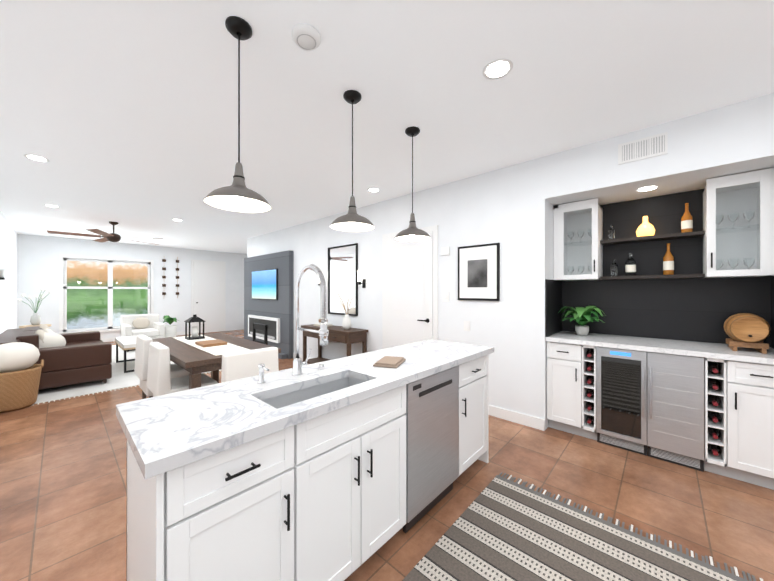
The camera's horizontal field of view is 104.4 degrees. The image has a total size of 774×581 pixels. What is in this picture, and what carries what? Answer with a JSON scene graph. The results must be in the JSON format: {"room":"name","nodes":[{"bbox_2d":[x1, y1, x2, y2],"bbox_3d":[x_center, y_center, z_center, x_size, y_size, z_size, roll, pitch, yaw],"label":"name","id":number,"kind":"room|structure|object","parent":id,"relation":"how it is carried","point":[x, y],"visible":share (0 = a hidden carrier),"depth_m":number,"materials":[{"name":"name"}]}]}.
{"room":"kitchen","nodes":[
{"label":"kitchen","id":0,"kind":"room"},
{"bbox_2d":[0,211,16,333],"bbox_3d":[-3.434,0.028,2.117,14.700,2.720,0.170,0,0,43],"label":"wall","id":1,"kind":"structure","parent":0,"point":[8,284],"depth_m":5.81,"materials":[{"name":"paint"}]},
{"bbox_2d":[0,263,4,279],"bbox_3d":[-5.707,-0.245,4.411,0.350,1.030,0.128,0,0,43],"label":"sconce","id":2,"kind":"object","parent":1,"relation":"attached to","point":[2,274],"visible":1,"depth_m":4.42,"materials":[{"name":"black metal"}]},
{"bbox_2d":[17,234,246,337],"bbox_3d":[-6.918,0.035,9.005,0.150,2.720,5.600,0,0,43],"label":"wall","id":3,"kind":"structure","parent":0,"point":[37,263],"depth_m":8.49,"materials":[{"name":"paint"}]},
{"bbox_2d":[59,254,153,333],"bbox_3d":[-7.563,0.104,8.206,0.120,2.020,1.890,0,0,43],"label":"window","id":4,"kind":"structure","parent":3,"relation":"in","point":[63,289],"depth_m":8.09,"materials":[{"name":"white"}]},
{"bbox_2d":[100,331,190,341],"bbox_3d":[-7.432,1.339,8.322,0.013,0.110,3.499,0,0,43],"label":"baseboard","id":5,"kind":"structure","parent":3,"relation":"attached to","point":[110,339],"depth_m":8.22,"materials":[{"name":"white"}]},
{"bbox_2d":[162,259,165,294],"bbox_3d":[-6.739,-0.405,9.072,0.016,1.300,0.090,0,0,43],"label":"decor","id":6,"kind":"object","parent":3,"relation":"attached to","point":[163,285],"visible":0.88,"depth_m":9.05,"materials":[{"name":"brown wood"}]},
{"bbox_2d":[176,257,178,297],"bbox_3d":[-6.509,-0.405,9.322,0.016,1.300,0.090,0,0,43],"label":"decor","id":7,"kind":"object","parent":3,"relation":"attached to","point":[177,277],"visible":0.88,"depth_m":9.32,"materials":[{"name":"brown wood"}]},
{"bbox_2d":[191,259,225,333],"bbox_3d":[-5.915,0.201,9.971,0.017,2.390,1.020,0,0,43],"label":"door frame","id":8,"kind":"structure","parent":3,"relation":"attached to","point":[224,292],"depth_m":10.04,"materials":[{"name":"white wood"}]},
{"bbox_2d":[194,262,222,332],"bbox_3d":[-5.892,0.233,9.950,0.078,2.315,0.880,0,0,43],"label":"entry door","id":9,"kind":"structure","parent":3,"relation":"in","point":[208,293],"depth_m":9.96,"materials":[{"name":"white wood"}]},
{"bbox_2d":[0,329,773,580],"bbox_3d":[-1.597,1.440,4.115,14.700,0.100,5.600,0,0,43],"label":"floor","id":10,"kind":"structure","parent":0,"point":[63,489],"depth_m":2.03,"materials":[{"name":"tile"}]},
{"bbox_2d":[0,342,43,411],"bbox_3d":[-4.433,0.995,3.557,0.470,0.764,0.480,0,0,43],"label":"armchair","id":11,"kind":"object","parent":10,"relation":"on","point":[20,372],"visible":0.98,"depth_m":3.48,"materials":[{"name":"wicker"}]},
{"bbox_2d":[0,342,39,372],"bbox_3d":[-4.433,0.789,3.557,0.500,0.420,0.500,0,0,43],"label":"pillow","id":12,"kind":"object","parent":11,"relation":"on","point":[15,357],"depth_m":3.49,"materials":[{"name":"beige fabric"}]},
{"bbox_2d":[17,288,52,327],"bbox_3d":[-8.000,0.667,6.829,0.480,1.454,0.524,0,0,43],"label":"potted plant","id":13,"kind":"object","parent":10,"relation":"on","point":[35,319],"visible":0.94,"depth_m":6.80,"materials":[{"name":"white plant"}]},
{"bbox_2d":[33,345,221,404],"bbox_3d":[-5.184,1.386,6.087,4.679,0.008,3.050,0,0,43],"label":"living room rug","id":14,"kind":"object","parent":10,"relation":"on","point":[119,378],"visible":0.21,"depth_m":4.41,"materials":[{"name":"fabric"}]},
{"bbox_2d":[0,324,111,389],"bbox_3d":[-5.252,0.971,4.771,2.130,0.816,1.160,0,0,43],"label":"sofa","id":15,"kind":"object","parent":14,"relation":"on","point":[75,358],"visible":0.62,"depth_m":4.24,"materials":[{"name":"brown leather"}]},
{"bbox_2d":[35,330,44,342],"bbox_3d":[-4.976,0.730,4.355,0.520,0.420,0.170,0,18,43],"label":"pillow","id":16,"kind":"object","parent":15,"relation":"on","point":[41,334],"depth_m":4.22,"materials":[{"name":"beige fabric"}]},
{"bbox_2d":[39,324,50,329],"bbox_3d":[-5.750,0.731,5.065,0.500,0.420,0.170,0,18,43],"label":"pillow","id":17,"kind":"object","parent":15,"relation":"on","point":[42,326],"depth_m":4.97,"materials":[{"name":"beige fabric"}]},
{"bbox_2d":[43,328,53,332],"bbox_3d":[-5.304,0.750,4.737,0.500,0.400,0.160,0,22,35],"label":"pillow","id":18,"kind":"object","parent":15,"relation":"on","point":[47,330],"depth_m":4.64,"materials":[{"name":"beige fabric"}]},
{"bbox_2d":[39,332,65,347],"bbox_3d":[-4.911,0.770,4.308,0.340,0.400,0.500,0,0,43],"label":"pillow","id":19,"kind":"object","parent":15,"relation":"on","point":[46,340],"depth_m":4.28,"materials":[{"name":"beige fabric"}]},
{"bbox_2d":[114,336,135,372],"bbox_3d":[-4.647,1.140,5.526,1.200,0.478,0.450,0,0,43],"label":"bench","id":20,"kind":"object","parent":14,"relation":"on","point":[126,343],"visible":0.46,"depth_m":5.24,"materials":[{"name":"white fabric"}]},
{"bbox_2d":[120,314,164,351],"bbox_3d":[-5.831,0.987,7.164,0.800,0.788,0.720,0,0,43],"label":"armchair","id":21,"kind":"object","parent":14,"relation":"on","point":[151,326],"visible":0.58,"depth_m":7.16,"materials":[{"name":"white fabric"}]},
{"bbox_2d":[132,317,149,328],"bbox_3d":[-5.957,0.793,7.279,0.140,0.340,0.400,-16,-11,41],"label":"pillow","id":22,"kind":"object","parent":21,"relation":"on","point":[137,322],"depth_m":7.24,"materials":[{"name":"beige fabric"}]},
{"bbox_2d":[163,315,176,337],"bbox_3d":[-5.663,1.020,7.876,0.466,0.723,0.401,0,0,43],"label":"floor plant","id":23,"kind":"object","parent":14,"relation":"on","point":[170,330],"visible":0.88,"depth_m":7.78,"materials":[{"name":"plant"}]},
{"bbox_2d":[134,335,188,398],"bbox_3d":[-2.611,0.954,3.530,0.470,0.870,0.504,0,0,43],"label":"dining chair","id":24,"kind":"object","parent":10,"relation":"on","point":[143,342],"visible":0.4,"depth_m":3.31,"materials":[{"name":"white fabric"}]},
{"bbox_2d":[147,342,217,396],"bbox_3d":[-2.059,0.954,3.022,0.470,0.870,0.504,0,0,43],"label":"dining chair","id":25,"kind":"object","parent":10,"relation":"on","point":[160,381],"visible":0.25,"depth_m":2.77,"materials":[{"name":"white fabric"}]},
{"bbox_2d":[152,314,280,388],"bbox_3d":[-2.114,0.849,3.531,1.830,1.080,0.880,0,0,43],"label":"dining table","id":26,"kind":"object","parent":10,"relation":"on","point":[195,354],"visible":0.48,"depth_m":3.25,"materials":[{"name":"brown wood"}]},
{"bbox_2d":[221,347,278,382],"bbox_3d":[-1.314,0.954,2.728,0.504,0.870,0.470,0,0,43],"label":"dining chair","id":27,"kind":"object","parent":10,"relation":"on","point":[239,365],"visible":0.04,"depth_m":2.53,"materials":[{"name":"white fabric"}]},
{"bbox_2d":[252,323,267,344],"bbox_3d":[-1.914,0.930,4.067,0.420,0.920,0.420,0,0,43],"label":"dining chair","id":28,"kind":"object","parent":10,"relation":"on","point":[263,327],"visible":0.23,"depth_m":4.17,"materials":[{"name":"black metal"}]},
{"bbox_2d":[127,352,493,580],"bbox_3d":[-0.101,0.942,1.803,0.583,0.890,2.160,0,0,43],"label":"kitchen island","id":29,"kind":"object","parent":10,"relation":"on","point":[341,469],"depth_m":1.22,"materials":[{"name":"white wood"}]},
{"bbox_2d":[116,340,493,479],"bbox_3d":[-0.109,0.477,1.812,0.610,0.040,2.220,0,0,43],"label":"island countertop","id":30,"kind":"structure","parent":29,"relation":"on","point":[160,431],"depth_m":1.19,"materials":[{"name":"white stone"}]},
{"bbox_2d":[256,364,268,383],"bbox_3d":[-0.604,0.411,1.472,0.091,0.092,0.040,0,0,43],"label":"soap dispenser","id":31,"kind":"object","parent":30,"relation":"on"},
{"bbox_2d":[288,264,328,375],"bbox_3d":[-0.353,0.160,1.610,0.294,0.594,0.203,0,0,43],"label":"faucet","id":32,"kind":"object","parent":30,"relation":"on","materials":[{"name":"silver metal"}]},
{"bbox_2d":[260,376,375,411],"bbox_3d":[-0.324,0.567,1.445,0.260,0.163,0.580,0,0,43],"label":"sink","id":33,"kind":"object","parent":30,"relation":"in","point":[307,395],"depth_m":1.48,"materials":[{"name":"grey metal"}]},
{"bbox_2d":[373,356,405,367],"bbox_3d":[0.019,0.446,1.884,0.226,0.022,0.260,0,0,43],"label":"cutting board","id":34,"kind":"object","parent":30,"relation":"on","point":[387,361],"depth_m":1.83,"materials":[{"name":"brown wood"}]},
{"bbox_2d":[403,365,458,532],"bbox_3d":[0.288,0.942,1.874,0.060,0.852,0.560,0,0,43],"label":"dishwasher","id":35,"kind":"object","parent":29,"relation":"in","point":[431,414],"depth_m":1.81,"materials":[{"name":"silver metal"}]},
{"bbox_2d":[301,294,367,363],"bbox_3d":[-0.901,0.714,4.963,1.300,1.353,0.398,0,0,43],"label":"console table","id":36,"kind":"object","parent":10,"relation":"on","point":[346,333],"visible":0.67,"depth_m":4.69,"materials":[{"name":"brown wood"}]},
{"bbox_2d":[402,472,762,580],"bbox_3d":[0.350,1.380,0.789,1.272,0.010,2.937,0,0,43],"label":"kitchen rug","id":37,"kind":"object","parent":10,"relation":"on","point":[502,528],"visible":0.98,"depth_m":1.59,"materials":[{"name":"grey fabric"}]},
{"bbox_2d":[545,168,773,489],"bbox_3d":[2.343,0.240,2.700,1.514,2.296,0.648,0,0,43],"label":"bar","id":38,"kind":"object","parent":10,"relation":"on","point":[659,324],"visible":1,"depth_m":2.61,"materials":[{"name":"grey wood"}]},
{"bbox_2d":[558,306,604,335],"bbox_3d":[1.996,0.310,3.083,0.411,0.300,0.413,0,0,43],"label":"plant","id":39,"kind":"object","parent":38,"relation":"on","point":[582,315],"depth_m":3.07,"materials":[{"name":"green plant"}]},
{"bbox_2d":[0,0,773,253],"bbox_3d":[-1.597,-1.380,4.118,14.700,0.100,5.600,0,0,43],"label":"ceiling","id":40,"kind":"structure","parent":0,"point":[123,114],"depth_m":2.04,"materials":[{"name":"paint"}]},
{"bbox_2d":[23,154,49,161],"bbox_3d":[-3.518,-1.328,3.017,0.173,0.004,0.176,0,0,43],"label":"recessed light","id":41,"kind":"object","parent":40,"relation":"in","point":[36,158],"visible":1,"depth_m":3.01,"materials":[{"name":"white"}]},
{"bbox_2d":[47,221,162,244],"bbox_3d":[-5.359,-1.133,5.819,1.670,0.389,1.642,0,0,43],"label":"ceiling fan","id":42,"kind":"object","parent":40,"relation":"hanging from","point":[113,237],"visible":1,"depth_m":5.65,"materials":[{"name":"brown metal"}]},
{"bbox_2d":[203,16,270,212],"bbox_3d":[-0.748,-0.882,1.517,0.308,0.900,0.308,0,0,43],"label":"pendant light","id":43,"kind":"object","parent":40,"relation":"hanging from","point":[237,195],"visible":1,"depth_m":1.51,"materials":[{"name":"black metal"}]},
{"bbox_2d":[292,23,320,50],"bbox_3d":[-0.421,-1.315,1.570,0.148,0.034,0.150,0,0,43],"label":"smoke detector","id":44,"kind":"object","parent":40,"relation":"attached to","point":[306,37],"visible":1,"depth_m":1.54,"materials":[{"name":"white plastic"}]},
{"bbox_2d":[330,90,374,231],"bbox_3d":[-0.236,-0.881,2.052,0.308,0.900,0.308,0,0,43],"label":"pendant light","id":45,"kind":"object","parent":40,"relation":"hanging from","point":[351,220],"visible":1,"depth_m":2.04,"materials":[{"name":"black metal"}]},
{"bbox_2d":[367,188,379,191],"bbox_3d":[-0.175,-1.327,3.966,0.173,0.004,0.176,0,0,43],"label":"recessed light","id":46,"kind":"object","parent":40,"relation":"in","point":[373,189],"visible":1,"depth_m":3.96,"materials":[{"name":"white"}]},
{"bbox_2d":[394,126,430,241],"bbox_3d":[0.212,-0.881,2.495,0.308,0.900,0.308,0,0,43],"label":"pendant light","id":47,"kind":"object","parent":40,"relation":"hanging from","point":[412,232],"visible":1,"depth_m":2.48,"materials":[{"name":"black metal"}]},
{"bbox_2d":[482,58,512,79],"bbox_3d":[0.666,-1.329,1.807,0.173,0.004,0.176,0,0,43],"label":"recessed light","id":48,"kind":"object","parent":40,"relation":"in","point":[496,69],"visible":1,"depth_m":1.80,"materials":[{"name":"white"}]},
{"bbox_2d":[247,156,560,429],"bbox_3d":[-0.742,0.031,5.639,7.000,2.720,0.800,0,0,43],"label":"wall","id":49,"kind":"structure","parent":0,"point":[509,209],"depth_m":3.46,"materials":[{"name":"paint"}]},
{"bbox_2d":[244,250,293,358],"bbox_3d":[-2.773,0.288,6.894,2.210,2.210,0.100,0,0,43],"label":"breast","id":50,"kind":"object","parent":49,"relation":"attached to","point":[282,306],"visible":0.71,"depth_m":6.41,"materials":[{"name":"paint"}]},
{"bbox_2d":[252,269,277,299],"bbox_3d":[-2.798,-0.133,6.823,1.230,0.670,0.035,0,0,43],"label":"screen","id":51,"kind":"object","parent":50,"relation":"attached to","point":[265,284],"visible":1,"depth_m":6.73,"materials":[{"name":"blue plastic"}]},
{"bbox_2d":[248,315,286,358],"bbox_3d":[-2.852,0.993,6.815,2.100,0.800,0.118,0,0,43],"label":"fireplace insert","id":52,"kind":"object","parent":50,"relation":"attached to","point":[273,324],"visible":0.73,"depth_m":6.58,"materials":[{"name":"white"}]},
{"bbox_2d":[293,353,311,360],"bbox_3d":[-0.995,1.336,5.317,2.520,0.110,0.013,0,0,43],"label":"baseboard","id":53,"kind":"structure","parent":49,"relation":"attached to","point":[294,354],"depth_m":5.98,"materials":[{"name":"white"}]},
{"bbox_2d":[328,243,357,315],"bbox_3d":[-0.762,-0.174,5.093,0.770,1.170,0.028,0,0,43],"label":"wall mirror","id":54,"kind":"object","parent":49,"relation":"attached to","point":[343,271],"visible":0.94,"depth_m":5.07,"materials":[{"name":"black mirror"}]},
{"bbox_2d":[358,270,365,287],"bbox_3d":[-0.402,-0.175,4.693,0.064,0.270,0.129,0,0,43],"label":"sconce","id":55,"kind":"object","parent":49,"relation":"attached to","point":[363,281],"visible":0.98,"depth_m":4.66,"materials":[{"name":"black metal"}]},
{"bbox_2d":[385,231,432,348],"bbox_3d":[0.269,0.312,4.108,0.820,2.145,0.082,0,0,43],"label":"door","id":56,"kind":"structure","parent":49,"relation":"in","point":[408,292],"depth_m":4.10,"materials":[{"name":"white wood"}]},
{"bbox_2d":[382,225,437,348],"bbox_3d":[0.292,0.280,4.133,0.960,2.220,0.017,0,0,43],"label":"door frame","id":57,"kind":"structure","parent":49,"relation":"attached to","point":[434,228],"depth_m":3.84,"materials":[{"name":"white wood"}]},
{"bbox_2d":[441,247,449,255],"bbox_3d":[0.726,-0.491,3.734,0.120,0.100,0.019,0,0,43],"label":"switch plate","id":58,"kind":"object","parent":49,"relation":"attached to","point":[445,250],"depth_m":3.72,"materials":[{"name":"white plastic"}]},
{"bbox_2d":[464,321,469,330],"bbox_3d":[0.943,0.419,3.540,0.080,0.120,0.010,0,0,43],"label":"switch plate","id":59,"kind":"object","parent":49,"relation":"attached to","point":[466,323],"depth_m":3.54,"materials":[{"name":"white plastic"}]},
{"bbox_2d":[458,243,499,300],"bbox_3d":[1.039,-0.203,3.439,0.500,0.635,0.026,0,0,43],"label":"framed artwork","id":60,"kind":"object","parent":49,"relation":"attached to","point":[478,272],"visible":0.95,"depth_m":3.41,"materials":[{"name":"white paper"}]},
{"bbox_2d":[488,405,544,430],"bbox_3d":[1.106,1.334,3.386,1.228,0.110,0.013,0,0,43],"label":"baseboard","id":61,"kind":"structure","parent":49,"relation":"attached to","point":[520,418],"depth_m":3.14,"materials":[{"name":"white"}]},
{"bbox_2d":[545,93,773,205],"bbox_3d":[2.344,-1.121,2.703,1.520,0.420,0.650,0,0,43],"label":"wall","id":62,"kind":"structure","parent":0,"point":[734,139],"depth_m":2.38,"materials":[{"name":"paint"}]},
{"bbox_2d":[618,132,667,164],"bbox_3d":[2.101,-1.167,2.474,0.310,0.170,0.014,0,0,43],"label":"air vent","id":63,"kind":"object","parent":62,"relation":"in","point":[645,148],"visible":1,"depth_m":2.46,"materials":[{"name":"white metal"}]},
{"bbox_2d":[639,186,655,190],"bbox_3d":[2.328,-0.908,2.684,0.120,0.004,0.120,0,0,43],"label":"recessed light","id":64,"kind":"object","parent":62,"relation":"in","point":[647,188],"visible":0.94,"depth_m":2.68,"materials":[{"name":"white"}]},
{"label":"outside","id":65,"kind":"structure","parent":0,"visible":0},
{"bbox_2d":[67,260,147,328],"bbox_3d":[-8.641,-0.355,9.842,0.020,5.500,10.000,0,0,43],"label":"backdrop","id":66,"kind":"structure","parent":65,"point":[87,308],"depth_m":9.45,"materials":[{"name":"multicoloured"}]}
]}

